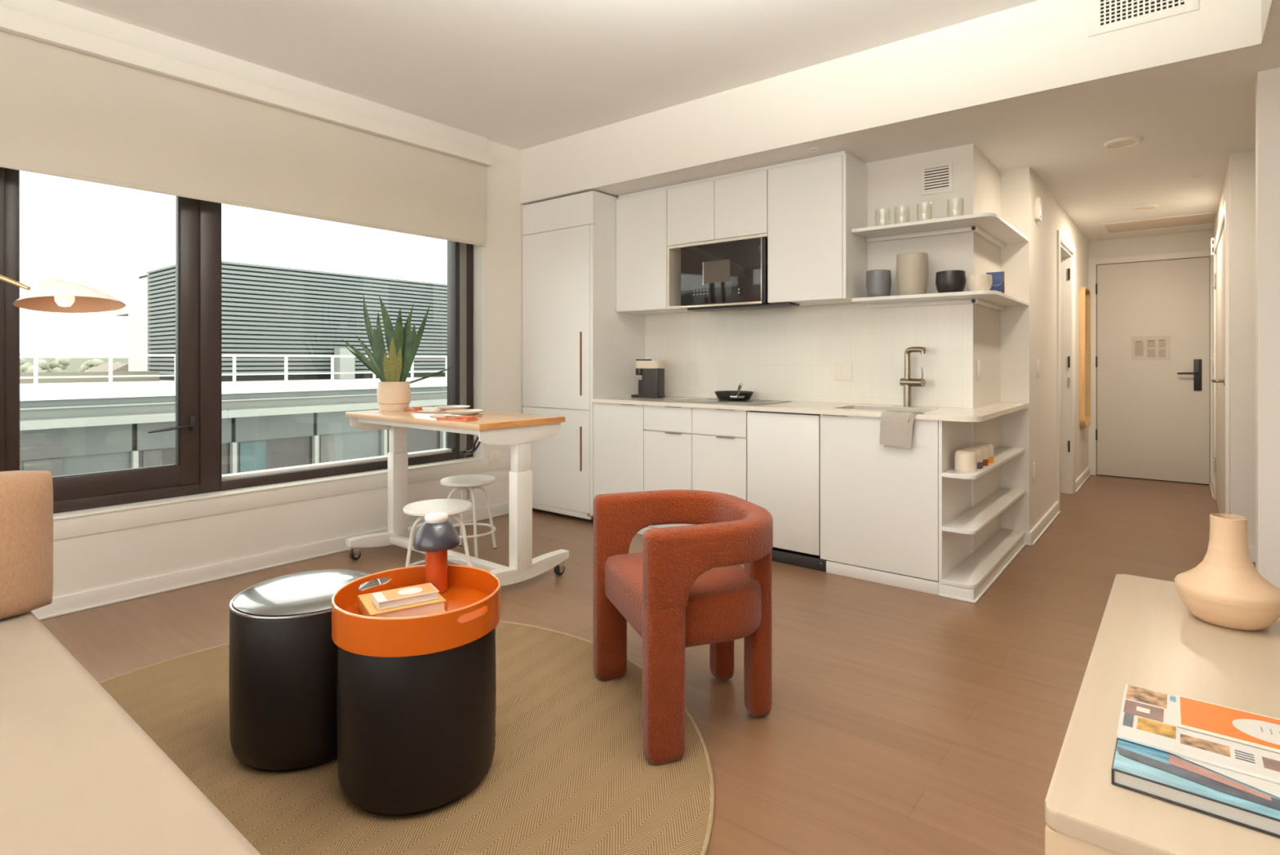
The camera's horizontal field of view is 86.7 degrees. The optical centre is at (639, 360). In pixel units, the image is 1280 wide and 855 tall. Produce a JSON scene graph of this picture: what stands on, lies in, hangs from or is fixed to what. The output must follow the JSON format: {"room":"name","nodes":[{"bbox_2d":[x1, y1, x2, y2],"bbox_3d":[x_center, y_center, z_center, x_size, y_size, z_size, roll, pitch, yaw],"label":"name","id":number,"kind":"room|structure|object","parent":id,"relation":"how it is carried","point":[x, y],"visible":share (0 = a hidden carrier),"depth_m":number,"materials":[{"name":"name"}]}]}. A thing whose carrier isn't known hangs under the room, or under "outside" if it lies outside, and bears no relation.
{"room":"studio apartment","nodes":[
{"label":"studio apartment","id":0,"kind":"room"},
{"bbox_2d":[52,139,524,597],"bbox_3d":[-2.496,-0.240,3.666,0.320,2.840,7.400,0,0,39],"label":"wall","id":1,"kind":"structure","parent":0,"point":[81,563],"depth_m":4.17,"materials":[{"name":"paint"}]},
{"bbox_2d":[0,167,220,513],"bbox_3d":[-2.669,-0.297,3.411,0.168,2.045,0.985,0,0,39],"label":"window","id":2,"kind":"structure","parent":1,"relation":"in","point":[196,469],"depth_m":3.64,"materials":[{"name":"brown metal"}]},
{"bbox_2d":[0,0,486,151],"bbox_3d":[-2.854,-1.596,2.947,0.040,0.128,5.430,0,0,39],"label":"trim","id":3,"kind":"structure","parent":1,"relation":"attached to","point":[53,11],"depth_m":3.67,"materials":[{"name":"paint"}]},
{"bbox_2d":[0,6,492,246],"bbox_3d":[-2.763,-1.190,3.004,0.089,0.683,5.232,0,0,39],"label":"roller shade","id":4,"kind":"object","parent":1,"relation":"attached to","point":[75,104],"visible":1,"depth_m":3.61,"materials":[{"name":"fabric"}]},
{"bbox_2d":[53,244,484,519],"bbox_3d":[-2.867,-0.291,3.145,0.272,2.057,5.122,0,0,39],"label":"trim","id":5,"kind":"structure","parent":1,"relation":"attached to","point":[478,251],"depth_m":4.68,"materials":[{"name":"paint"}]},
{"bbox_2d":[31,502,509,620],"bbox_3d":[-2.741,1.137,3.092,0.034,0.085,5.798,0,0,39],"label":"baseboard","id":6,"kind":"structure","parent":1,"relation":"attached to","point":[99,597],"depth_m":3.60,"materials":[{"name":"paint"}]},
{"bbox_2d":[53,455,511,540],"bbox_3d":[-2.748,0.783,3.098,0.016,0.093,5.798,0,0,39],"label":"trim","id":7,"kind":"structure","parent":1,"relation":"attached to","point":[64,528],"depth_m":3.76,"materials":[{"name":"paint"}]},
{"bbox_2d":[220,203,473,490],"bbox_3d":[-1.841,-0.297,4.481,0.122,2.045,1.720,0,0,39],"label":"window","id":8,"kind":"structure","parent":1,"relation":"in","point":[460,255],"depth_m":5.00,"materials":[{"name":"brown metal"}]},
{"bbox_2d":[488,449,500,466],"bbox_3d":[-1.104,0.740,5.139,0.009,0.115,0.110,0,0,39],"label":"wall outlet","id":9,"kind":"object","parent":1,"relation":"attached to","point":[494,456],"visible":1,"depth_m":5.14,"materials":[{"name":"beige plastic"}]},
{"bbox_2d":[520,187,589,203],"bbox_3d":[-0.655,-1.242,5.116,0.740,0.004,0.015,0,0,39],"label":"trim","id":10,"kind":"structure","parent":1,"relation":"attached to","point":[587,188],"depth_m":5.09,"materials":[{"name":"paint"}]},
{"bbox_2d":[56,0,1038,150],"bbox_3d":[-0.561,-1.760,1.219,6.800,0.200,6.000,0,0,39],"label":"ceiling","id":11,"kind":"structure","parent":0,"point":[518,74],"depth_m":3.56,"materials":[{"name":"paint"}]},
{"bbox_2d":[40,474,1255,854],"bbox_3d":[1.065,1.230,3.248,6.800,0.100,11.200,0,0,39],"label":"floor","id":12,"kind":"structure","parent":0,"point":[900,721],"depth_m":2.64,"materials":[{"name":"brown wood"}]},
{"bbox_2d":[0,275,125,312],"bbox_3d":[-2.094,0.430,2.069,1.024,1.500,0.260,0,0,6],"label":"floor lamp","id":13,"kind":"object","parent":12,"relation":"on","point":[48,295],"visible":1,"depth_m":2.05,"materials":[{"name":"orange metal"}]},
{"bbox_2d":[0,610,261,854],"bbox_3d":[-1.403,0.970,1.128,2.360,0.420,0.925,0,0,39],"label":"sofa","id":14,"kind":"object","parent":12,"relation":"on","point":[79,775],"visible":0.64,"depth_m":1.25,"materials":[{"name":"beige fabric"}]},
{"bbox_2d":[0,470,53,619],"bbox_3d":[-2.090,0.546,1.797,0.230,0.426,0.800,0,0,39],"label":"bolster cushion","id":15,"kind":"object","parent":14,"relation":"on","point":[26,496],"visible":1,"depth_m":2.00,"materials":[{"name":"orange fabric"}]},
{"bbox_2d":[98,620,714,854],"bbox_3d":[-0.944,1.173,1.948,2.302,0.012,2.302,0,0,39],"label":"round rug","id":16,"kind":"object","parent":12,"relation":"on","point":[570,772],"visible":0.52,"depth_m":1.91,"materials":[{"name":"wicker"}]},
{"bbox_2d":[228,568,382,770],"bbox_3d":[-1.032,0.931,2.114,0.427,0.479,0.427,0,0,39],"label":"side table","id":17,"kind":"object","parent":16,"relation":"on","point":[282,673],"visible":0.79,"depth_m":1.92,"materials":[{"name":"black metal"}]},
{"bbox_2d":[337,626,496,815],"bbox_3d":[-0.627,0.944,1.925,0.427,0.452,0.427,0,0,39],"label":"side table","id":18,"kind":"object","parent":16,"relation":"on","point":[416,734],"visible":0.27,"depth_m":1.74,"materials":[{"name":"black metal"}]},
{"bbox_2d":[331,564,500,657],"bbox_3d":[-0.627,0.693,1.925,0.453,0.097,0.453,0,0,39],"label":"serving tray","id":19,"kind":"object","parent":18,"relation":"on","point":[472,606],"visible":0.86,"depth_m":1.78,"materials":[{"name":"orange paint"}]},
{"bbox_2d":[357,582,446,617],"bbox_3d":[-0.682,0.694,1.938,0.203,0.034,0.178,0,0,-33],"label":"hardcover book","id":20,"kind":"object","parent":19,"relation":"in","point":[366,605],"visible":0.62,"depth_m":1.88,"materials":[{"name":"paper"}]},
{"bbox_2d":[372,582,439,609],"bbox_3d":[-0.662,0.664,1.917,0.165,0.023,0.085,0,0,-33],"label":"paperback book","id":21,"kind":"object","parent":20,"relation":"on","point":[390,598],"visible":1,"depth_m":1.90,"materials":[{"name":"paper"}]},
{"bbox_2d":[381,582,437,599],"bbox_3d":[-0.654,0.654,1.923,0.136,0.001,0.080,0,0,-33],"label":"print","id":22,"kind":"object","parent":21,"relation":"on","point":[428,590],"depth_m":1.91},
{"bbox_2d":[413,511,459,593],"bbox_3d":[-0.631,0.593,2.101,0.140,0.236,0.140,0,0,39],"label":"lamp","id":23,"kind":"object","parent":19,"relation":"in","point":[437,535],"visible":0.94,"depth_m":2.07,"materials":[{"name":"metal"}]},
{"bbox_2d":[593,489,773,764],"bbox_3d":[0.162,0.833,2.327,0.506,0.672,0.632,0,0,-19],"label":"armchair","id":24,"kind":"object","parent":16,"relation":"on","point":[687,586],"visible":1,"depth_m":2.13,"materials":[{"name":"orange fabric"}]},
{"bbox_2d":[403,498,472,566],"bbox_3d":[-1.017,0.953,3.416,0.336,0.454,0.336,0,0,29],"label":"stool","id":25,"kind":"object","parent":12,"relation":"on","point":[452,507],"visible":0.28,"depth_m":3.40,"materials":[{"name":"white metal"}]},
{"bbox_2d":[345,406,568,586],"bbox_3d":[-1.077,0.742,3.888,1.266,0.874,0.650,0,0,39],"label":"desk","id":26,"kind":"object","parent":12,"relation":"on","point":[517,430],"visible":0.76,"depth_m":3.59,"materials":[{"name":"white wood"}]},
{"bbox_2d":[342,295,457,411],"bbox_3d":[-1.495,-0.056,4.185,0.697,0.721,0.199,0,0,-6],"label":"potted snake plant","id":27,"kind":"object","parent":26,"relation":"on","point":[393,392],"visible":1,"depth_m":4.15,"materials":[{"name":"green plant"}]},
{"bbox_2d":[404,406,422,411],"bbox_3d":[-1.379,0.290,4.130,0.112,0.029,0.047,0,0,29],"label":"napkin","id":28,"kind":"object","parent":26,"relation":"on","point":[415,408],"visible":0.98,"depth_m":4.10,"materials":[{"name":"orange fabric"}]},
{"bbox_2d":[417,408,446,413],"bbox_3d":[-1.205,0.301,4.093,0.270,0.006,0.270,0,0,39],"label":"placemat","id":29,"kind":"object","parent":26,"relation":"on","point":[427,411],"visible":0.66,"depth_m":4.02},
{"bbox_2d":[435,404,470,410],"bbox_3d":[-1.137,0.287,4.115,0.210,0.022,0.210,0,0,39],"label":"plate","id":30,"kind":"object","parent":29,"relation":"on","point":[446,407],"visible":0.9,"depth_m":4.11,"materials":[{"name":"beige ceramic"}]},
{"bbox_2d":[429,413,482,417],"bbox_3d":[-1.014,0.301,3.740,0.284,0.006,0.284,0,0,39],"label":"placemat","id":31,"kind":"object","parent":26,"relation":"on","point":[436,415],"visible":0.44,"depth_m":3.72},
{"bbox_2d":[444,408,484,415],"bbox_3d":[-0.974,0.287,3.766,0.210,0.022,0.210,0,0,39],"label":"plate","id":32,"kind":"object","parent":31,"relation":"on","point":[457,411],"visible":0.98,"depth_m":3.73,"materials":[{"name":"beige ceramic"}]},
{"bbox_2d":[435,414,477,421],"bbox_3d":[-0.936,0.290,3.474,0.204,0.029,0.085,0,0,27],"label":"napkin","id":33,"kind":"object","parent":26,"relation":"on","point":[459,418],"visible":0.99,"depth_m":3.43,"materials":[{"name":"orange fabric"}]},
{"bbox_2d":[440,474,497,557],"bbox_3d":[-1.058,0.953,4.180,0.336,0.454,0.336,0,0,15],"label":"stool","id":34,"kind":"object","parent":12,"relation":"on","point":[465,482],"visible":0.79,"depth_m":4.14,"materials":[{"name":"white metal"}]},
{"bbox_2d":[522,191,644,522],"bbox_3d":[-0.445,-0.024,5.358,0.756,2.408,0.610,0,0,39],"label":"tall cabinet","id":35,"kind":"object","parent":12,"relation":"on","point":[577,348],"visible":0.69,"depth_m":5.07,"materials":[{"name":"laminate"}]},
{"bbox_2d":[593,402,645,534],"bbox_3d":[0.028,0.740,4.971,0.460,0.881,0.618,0,0,39],"label":"base cabinet","id":36,"kind":"object","parent":12,"relation":"on","point":[619,429],"visible":0.41,"depth_m":4.74,"materials":[{"name":"laminate"}]},
{"bbox_2d":[644,404,749,532],"bbox_3d":[0.518,0.740,4.578,0.791,0.881,0.618,0,0,39],"label":"base cabinet","id":37,"kind":"object","parent":12,"relation":"on","point":[686,448],"visible":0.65,"depth_m":4.33,"materials":[{"name":"laminate"}]},
{"bbox_2d":[591,395,1028,422],"bbox_3d":[1.069,0.285,4.605,2.547,0.026,1.369,0,0,39],"label":"countertop","id":38,"kind":"structure","parent":37,"relation":"on","point":[992,411],"depth_m":3.98,"materials":[{"name":"stone"}]},
{"bbox_2d":[631,359,665,397],"bbox_3d":[0.060,0.130,5.047,0.240,0.283,0.120,0,0,31],"label":"coffee maker","id":39,"kind":"object","parent":38,"relation":"on","point":[651,384],"visible":1,"depth_m":4.98,"materials":[{"name":"black plastic"}]},
{"bbox_2d":[667,397,791,405],"bbox_3d":[0.595,0.269,4.524,0.670,0.005,0.495,0,0,39],"label":"cooktop","id":40,"kind":"object","parent":38,"relation":"in","point":[703,400],"visible":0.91,"depth_m":4.47,"materials":[{"name":"black glass"}]},
{"bbox_2d":[714,382,753,400],"bbox_3d":[0.612,0.204,4.559,0.266,0.126,0.421,0,0,22],"label":"frying pan","id":41,"kind":"object","parent":40,"relation":"on","point":[729,395],"visible":1,"depth_m":4.53,"materials":[{"name":"black metal"}]},
{"bbox_2d":[879,410,924,448],"bbox_3d":[1.367,0.357,3.536,0.198,0.182,0.112,0,0,39],"label":"dish towel","id":42,"kind":"object","parent":38,"relation":"hanging from","point":[896,427],"visible":1,"depth_m":3.50,"materials":[{"name":"beige fabric"}]},
{"bbox_2d":[899,346,925,406],"bbox_3d":[1.606,0.095,3.980,0.048,0.355,0.158,0,0,-33],"label":"faucet","id":43,"kind":"object","parent":38,"relation":"on","point":[907,382],"visible":1,"depth_m":4.00,"materials":[{"name":"silver metal"}]},
{"bbox_2d":[746,410,826,571],"bbox_3d":[1.030,0.740,4.177,0.503,0.880,0.606,0,0,39],"label":"dishwasher","id":44,"kind":"object","parent":12,"relation":"on","point":[784,448],"visible":0.68,"depth_m":3.93,"materials":[{"name":"white laminate"}]},
{"bbox_2d":[820,413,938,595],"bbox_3d":[1.442,0.740,3.839,0.628,0.881,0.618,0,0,39],"label":"base cabinet","id":45,"kind":"object","parent":12,"relation":"on","point":[879,504],"visible":0.91,"depth_m":3.60,"materials":[{"name":"laminate"}]},
{"bbox_2d":[938,420,1026,603],"bbox_3d":[1.988,0.740,3.877,0.174,0.880,1.357,0,0,39],"label":"open shelf unit","id":46,"kind":"object","parent":12,"relation":"on","point":[964,575],"visible":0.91,"depth_m":3.58,"materials":[{"name":"laminate"}]},
{"bbox_2d":[954,448,977,471],"bbox_3d":[1.660,0.507,3.456,0.104,0.104,0.104,0,0,39],"label":"mug","id":47,"kind":"object","parent":46,"relation":"on","point":[965,460],"visible":1,"depth_m":3.42,"materials":[{"name":"beige ceramic"}]},
{"bbox_2d":[962,446,982,468],"bbox_3d":[1.741,0.507,3.558,0.104,0.104,0.104,0,0,39],"label":"mug","id":48,"kind":"object","parent":46,"relation":"on","point":[979,452],"visible":0.5,"depth_m":3.51,"materials":[{"name":"beige ceramic"}]},
{"bbox_2d":[968,444,988,466],"bbox_3d":[1.823,0.507,3.659,0.104,0.104,0.104,0,0,39],"label":"mug","id":49,"kind":"object","parent":46,"relation":"on","point":[984,448],"visible":0.43,"depth_m":3.62,"materials":[{"name":"beige ceramic"}]},
{"bbox_2d":[973,442,993,462],"bbox_3d":[1.904,0.507,3.760,0.104,0.104,0.104,0,0,39],"label":"mug","id":50,"kind":"object","parent":46,"relation":"on","point":[990,448],"visible":0.45,"depth_m":3.72,"materials":[{"name":"beige ceramic"}]},
{"bbox_2d":[1044,573,1279,854],"bbox_3d":[1.263,0.930,1.453,0.487,0.500,1.463,0,0,39],"label":"media console","id":51,"kind":"object","parent":12,"relation":"on","point":[1147,637],"visible":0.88,"depth_m":1.36,"materials":[{"name":"beige wood"}]},
{"bbox_2d":[1111,737,1279,837],"bbox_3d":[0.976,0.665,1.094,0.335,0.028,0.285,0,0,39],"label":"hardcover book","id":52,"kind":"object","parent":51,"relation":"on","point":[1245,800],"visible":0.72,"depth_m":1.05,"materials":[{"name":"blue paper"}]},
{"bbox_2d":[1116,684,1279,783],"bbox_3d":[1.009,0.647,1.171,0.290,0.006,0.235,0,0,39],"label":"magazine","id":53,"kind":"object","parent":52,"relation":"on","point":[1148,717],"visible":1,"depth_m":1.16,"materials":[{"name":"white paper"}]},
{"bbox_2d":[1175,694,1279,752],"bbox_3d":[1.070,0.641,1.183,0.210,0.005,0.136,0,0,38],"label":"book","id":54,"kind":"object","parent":53,"relation":"on","point":[1246,727],"visible":1,"depth_m":1.20,"materials":[{"name":"orange paper"}]},
{"bbox_2d":[1174,513,1279,631],"bbox_3d":[1.538,0.543,1.772,0.222,0.273,0.222,0,0,39],"label":"vase","id":55,"kind":"object","parent":51,"relation":"on","point":[1225,589],"visible":1,"depth_m":1.73,"materials":[{"name":"ceramic"}]},
{"bbox_2d":[657,143,1000,552],"bbox_3d":[0.782,-0.030,5.242,3.465,2.420,0.740,0,0,39],"label":"wall","id":56,"kind":"structure","parent":0,"point":[894,196],"depth_m":4.07,"materials":[{"name":"paint"}]},
{"bbox_2d":[616,188,691,314],"bbox_3d":[0.115,-0.791,5.071,0.471,0.853,0.358,0,0,39],"label":"upper cabinet","id":57,"kind":"object","parent":56,"relation":"attached to","point":[642,246],"visible":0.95,"depth_m":4.93,"materials":[{"name":"laminate"}]},
{"bbox_2d":[666,168,768,311],"bbox_3d":[0.609,-0.791,4.676,0.788,0.853,0.358,0,0,39],"label":"upper cabinet","id":58,"kind":"object","parent":56,"relation":"attached to","point":[735,207],"visible":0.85,"depth_m":4.55,"materials":[{"name":"laminate"}]},
{"bbox_2d":[680,236,799,311],"bbox_3d":[0.711,-0.567,4.575,0.812,0.438,0.371,0,0,39],"label":"microwave","id":59,"kind":"object","parent":58,"relation":"attached to","point":[733,274],"visible":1,"depth_m":4.46,"materials":[{"name":"black plastic"}]},
{"bbox_2d":[617,151,865,198],"bbox_3d":[0.626,-1.229,4.681,1.758,0.022,0.328,0,0,39],"label":"trim","id":60,"kind":"structure","parent":56,"relation":"attached to","point":[841,152],"depth_m":4.42,"materials":[{"name":"paint"}]},
{"bbox_2d":[644,302,973,408],"bbox_3d":[0.971,-0.046,4.613,2.384,0.636,0.009,0,0,39],"label":"backsplash","id":61,"kind":"structure","parent":56,"relation":"attached to","point":[781,353],"depth_m":4.45,"materials":[{"name":"tile"}]},
{"bbox_2d":[768,153,866,306],"bbox_3d":[1.118,-0.791,4.267,0.511,0.853,0.358,0,0,39],"label":"upper cabinet","id":62,"kind":"object","parent":56,"relation":"attached to","point":[815,256],"visible":0.98,"depth_m":4.12,"materials":[{"name":"laminate"}]},
{"bbox_2d":[920,161,952,195],"bbox_3d":[1.744,-1.070,3.987,0.176,0.170,0.010,0,0,39],"label":"air vent","id":63,"kind":"object","parent":56,"relation":"in","point":[937,178],"visible":1,"depth_m":3.98,"materials":[{"name":"white plastic"}]},
{"bbox_2d":[977,360,981,379],"bbox_3d":[1.982,0.054,3.961,0.009,0.115,0.072,0,0,39],"label":"wall switch","id":64,"kind":"object","parent":56,"relation":"attached to","point":[979,362],"visible":1,"depth_m":3.95,"materials":[{"name":"white plastic"}]},
{"bbox_2d":[520,0,1265,204],"bbox_3d":[0.704,-1.450,4.036,4.450,0.421,0.010,0,0,39],"label":"ceiling beam","id":65,"kind":"structure","parent":0,"point":[1039,46],"depth_m":3.54,"materials":[{"name":"paint"}]},
{"bbox_2d":[1087,0,1199,36],"bbox_3d":[2.130,-1.545,2.882,0.380,0.226,0.006,0,0,39],"label":"ceiling vent","id":66,"kind":"object","parent":65,"relation":"attached to","point":[1104,16],"visible":1,"depth_m":2.91,"materials":[{"name":"metal"}]},
{"bbox_2d":[522,0,1279,241],"bbox_3d":[1.065,-1.550,3.248,6.800,0.620,11.200,0,0,39],"label":"ceiling","id":67,"kind":"structure","parent":0,"point":[1189,116],"depth_m":3.81,"materials":[{"name":"paint"}]},
{"bbox_2d":[1103,136,1142,148],"bbox_3d":[2.730,-1.230,3.835,0.175,0.018,0.175,0,0,39],"label":"recessed light","id":68,"kind":"object","parent":67,"relation":"in","point":[1123,142],"visible":1,"depth_m":3.82,"materials":[{"name":"white plastic"}]},
{"bbox_2d":[1130,204,1158,210],"bbox_3d":[4.061,-1.230,5.460,0.175,0.018,0.175,0,0,39],"label":"recessed light","id":69,"kind":"object","parent":67,"relation":"in","point":[1148,206],"visible":1,"depth_m":5.44,"materials":[{"name":"white plastic"}]},
{"bbox_2d":[1101,211,1216,234],"bbox_3d":[4.670,-1.236,6.119,0.795,0.007,0.590,0,0,39],"label":"access panel","id":70,"kind":"object","parent":67,"relation":"attached to","point":[1200,219],"visible":1,"depth_m":6.10,"materials":[{"name":"paint"}]},
{"bbox_2d":[1189,173,1205,177],"bbox_3d":[3.723,-1.237,4.526,0.086,0.007,0.086,0,0,39],"label":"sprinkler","id":71,"kind":"object","parent":67,"relation":"attached to","point":[1199,175],"visible":1,"depth_m":4.53,"materials":[{"name":"white plastic"}]},
{"bbox_2d":[1000,167,1088,531],"bbox_3d":[3.022,-0.030,6.145,1.430,2.420,3.470,0,0,39],"label":"wall","id":72,"kind":"structure","parent":0,"point":[1028,334],"depth_m":4.45,"materials":[{"name":"paint"}]},
{"bbox_2d":[851,212,1028,248],"bbox_3d":[1.875,-0.759,4.186,0.766,0.045,1.018,0,0,39],"label":"wall shelf","id":73,"kind":"object","parent":72,"relation":"attached to","point":[991,226],"visible":1,"depth_m":3.92,"materials":[{"name":"laminate"}]},
{"bbox_2d":[851,290,1028,311],"bbox_3d":[1.875,-0.349,4.186,0.766,0.045,1.018,0,0,39],"label":"wall shelf","id":74,"kind":"object","parent":72,"relation":"attached to","point":[996,300],"visible":1,"depth_m":3.92,"materials":[{"name":"laminate"}]},
{"bbox_2d":[866,269,891,297],"bbox_3d":[1.421,-0.454,4.039,0.144,0.162,0.144,0,0,39],"label":"ceramic pot","id":75,"kind":"object","parent":74,"relation":"on","point":[878,282],"visible":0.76,"depth_m":3.98,"materials":[{"name":"grey ceramic"}]},
{"bbox_2d":[896,252,928,295],"bbox_3d":[1.573,-0.494,3.917,0.175,0.242,0.175,0,0,39],"label":"canister","id":76,"kind":"object","parent":74,"relation":"on","point":[912,268],"visible":0.86,"depth_m":3.85,"materials":[{"name":"beige ceramic"}]},
{"bbox_2d":[935,270,966,293],"bbox_3d":[1.735,-0.435,3.787,0.157,0.124,0.157,0,0,39],"label":"ceramic bowl","id":77,"kind":"object","parent":74,"relation":"on","point":[946,281],"visible":0.84,"depth_m":3.73,"materials":[{"name":"black ceramic"}]},
{"bbox_2d":[967,274,992,291],"bbox_3d":[1.841,-0.418,3.676,0.124,0.090,0.124,0,0,39],"label":"ceramic bowl","id":78,"kind":"object","parent":74,"relation":"on","point":[975,282],"visible":0.84,"depth_m":3.63,"materials":[{"name":"ceramic"}]},
{"bbox_2d":[986,271,1004,293],"bbox_3d":[2.010,-0.437,3.834,0.091,0.128,0.026,0,0,39],"label":"gift box","id":79,"kind":"object","parent":74,"relation":"on","point":[997,277],"visible":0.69,"depth_m":3.82,"materials":[{"name":"cardboard"}]},
{"bbox_2d":[1034,196,1041,221],"bbox_3d":[2.657,-1.010,4.522,0.030,0.150,0.090,0,0,39],"label":"door chime","id":80,"kind":"object","parent":72,"relation":"attached to","point":[1037,202],"visible":1,"depth_m":4.49,"materials":[{"name":"white plastic"}]},
{"bbox_2d":[1003,466,1091,546],"bbox_3d":[3.517,1.137,5.732,0.190,0.085,3.496,0,0,39],"label":"baseboard","id":81,"kind":"structure","parent":72,"relation":"attached to","point":[1030,538],"depth_m":4.79,"materials":[{"name":"paint"}]},
{"bbox_2d":[1057,230,1075,511],"bbox_3d":[3.527,0.080,5.728,0.151,2.200,1.020,0,0,39],"label":"door","id":82,"kind":"structure","parent":72,"relation":"in","point":[1066,250],"depth_m":6.03,"materials":[{"name":"paint"}]},
{"bbox_2d":[1079,286,1090,427],"bbox_3d":[4.339,-0.035,6.608,0.045,1.350,0.500,0,0,39],"label":"wall mirror","id":83,"kind":"object","parent":72,"relation":"attached to","point":[1084,292],"visible":1,"depth_m":6.45,"materials":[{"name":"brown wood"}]},
{"bbox_2d":[1088,230,1213,258],"bbox_3d":[5.312,-0.030,6.629,2.400,2.420,0.150,0,0,39],"label":"wall","id":84,"kind":"structure","parent":0,"point":[1199,240],"depth_m":6.72,"materials":[{"name":"paint"}]},
{"bbox_2d":[1088,248,1213,484],"bbox_3d":[5.023,0.060,6.707,0.990,2.240,0.090,0,0,39],"label":"door","id":85,"kind":"structure","parent":84,"relation":"in","point":[1151,420],"depth_m":6.70,"materials":[{"name":"paint"}]},
{"bbox_2d":[1131,335,1170,359],"bbox_3d":[5.056,-0.125,6.709,0.310,0.240,0.002,0,0,39],"label":"notice","id":86,"kind":"object","parent":85,"relation":"attached to","point":[1153,347],"visible":1,"depth_m":6.71,"materials":[{"name":"paper"}]},
{"bbox_2d":[1213,149,1255,546],"bbox_3d":[5.178,-0.030,4.686,1.780,2.420,3.050,0,0,39],"label":"wall","id":87,"kind":"structure","parent":0,"point":[1239,183],"depth_m":4.02,"materials":[{"name":"paint"}]},
{"bbox_2d":[1210,237,1214,255],"bbox_3d":[4.776,-0.950,5.655,0.022,0.140,0.081,0,0,39],"label":"wall switch","id":88,"kind":"object","parent":87,"relation":"attached to","point":[1212,239],"depth_m":5.62,"materials":[{"name":"white plastic"}]},
{"bbox_2d":[1210,200,1229,514],"bbox_3d":[4.247,0.095,5.009,0.080,2.170,2.090,0,0,39],"label":"door","id":89,"kind":"structure","parent":87,"relation":"in","point":[1221,256],"depth_m":4.75,"materials":[{"name":"paint"}]},
{"bbox_2d":[1209,475,1255,562],"bbox_3d":[5.160,1.137,4.684,1.805,0.085,3.075,0,0,39],"label":"baseboard","id":90,"kind":"structure","parent":87,"relation":"attached to","point":[1252,549],"depth_m":3.99,"materials":[{"name":"paint"}]},
{"bbox_2d":[1255,67,1279,588],"bbox_3d":[3.451,-0.030,2.348,1.950,2.420,0.120,0,0,39],"label":"wall pier","id":91,"kind":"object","parent":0,"point":[1267,82],"visible":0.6,"depth_m":2.89,"materials":[{"name":"paint"}]},
{"bbox_2d":[1261,0,1275,43],"bbox_3d":[0.560,-1.450,0.309,0.012,0.421,5.984,0,0,39],"label":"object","id":92,"kind":"object","parent":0,"point":[1267,6],"visible":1,"depth_m":2.52,"materials":[{"name":"paint"}]},
{"label":"outside","id":93,"kind":"structure","parent":0,"visible":0},
{"bbox_3d":[-127.142,10.280,165.963,394.000,0.200,500.000,0,0,39],"label":"ground","id":94,"kind":"structure","parent":93,"visible":0},
{"bbox_2d":[26,368,53,372],"bbox_3d":[-39.007,5.380,44.074,5.200,9.600,3.640,0,0,39],"label":"house","id":95,"kind":"structure","parent":94,"relation":"on","point":[31,370],"depth_m":43.25,"materials":[{"name":"white"}]},
{"bbox_2d":[19,356,71,372],"bbox_3d":[-53.489,4.911,61.023,3.973,10.538,3.805,0,0,39],"label":"tree","id":96,"kind":"object","parent":94,"relation":"on","point":[59,364],"visible":0.19,"depth_m":60.99,"materials":[{"name":"green plant"}]},
{"bbox_2d":[19,357,128,371],"bbox_3d":[-70.177,4.880,120.313,20.000,10.600,220.000,0,0,39],"label":"hills","id":97,"kind":"structure","parent":94,"relation":"on","point":[75,364],"depth_m":94.17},
{"bbox_2d":[76,358,119,371],"bbox_3d":[-54.760,4.991,69.170,4.404,10.378,4.015,0,0,39],"label":"tree","id":98,"kind":"object","parent":94,"relation":"on","point":[89,364],"visible":0.12,"depth_m":67.90,"materials":[{"name":"green plant"}]},
{"bbox_2d":[86,363,160,380],"bbox_3d":[-37.753,5.180,48.836,6.000,10.000,4.200,0,0,39],"label":"house","id":99,"kind":"structure","parent":94,"relation":"on","point":[104,366],"depth_m":47.77,"materials":[{"name":"white"}]},
{"bbox_2d":[19,370,447,476],"bbox_3d":[-11.805,5.305,29.964,12.100,9.750,60.000,0,0,39],"label":"apartment building","id":100,"kind":"structure","parent":94,"relation":"on","point":[73,425],"depth_m":20.70,"materials":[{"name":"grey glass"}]},
{"bbox_2d":[23,457,62,476],"bbox_3d":[-15.046,3.280,17.100,0.030,1.600,0.750,0,0,39],"label":"curtain","id":101,"kind":"object","parent":100,"relation":"hanging from","point":[54,465],"depth_m":17.15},
{"bbox_2d":[142,448,162,466],"bbox_3d":[-13.595,3.280,18.911,0.030,1.600,0.450,0,0,39],"label":"curtain","id":102,"kind":"object","parent":100,"relation":"hanging from","point":[151,457],"depth_m":18.89,"materials":[{"name":"fabric"}]},
{"bbox_2d":[19,352,447,394],"bbox_3d":[-9.913,0.322,23.322,0.080,1.024,52.000,0,0,39],"label":"terrace railing","id":103,"kind":"object","parent":100,"relation":"on","point":[35,377],"visible":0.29,"depth_m":19.22,"materials":[{"name":"white metal"}]},
{"bbox_2d":[240,440,266,472],"bbox_3d":[-11.957,3.280,20.955,0.030,1.600,0.750,0,0,39],"label":"curtain","id":104,"kind":"object","parent":100,"relation":"hanging from","point":[252,452],"depth_m":20.93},
{"bbox_2d":[111,260,447,381],"bbox_3d":[-11.481,-1.580,42.442,12.400,4.820,32.120,0,0,39],"label":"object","id":105,"kind":"structure","parent":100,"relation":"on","point":[267,309],"depth_m":30.11,"materials":[{"name":"grey metal"}]},
{"bbox_2d":[320,434,333,462],"bbox_3d":[-10.506,3.280,22.766,0.030,1.600,0.450,0,0,39],"label":"curtain","id":106,"kind":"object","parent":100,"relation":"hanging from","point":[326,441],"depth_m":22.75,"materials":[{"name":"white fabric"}]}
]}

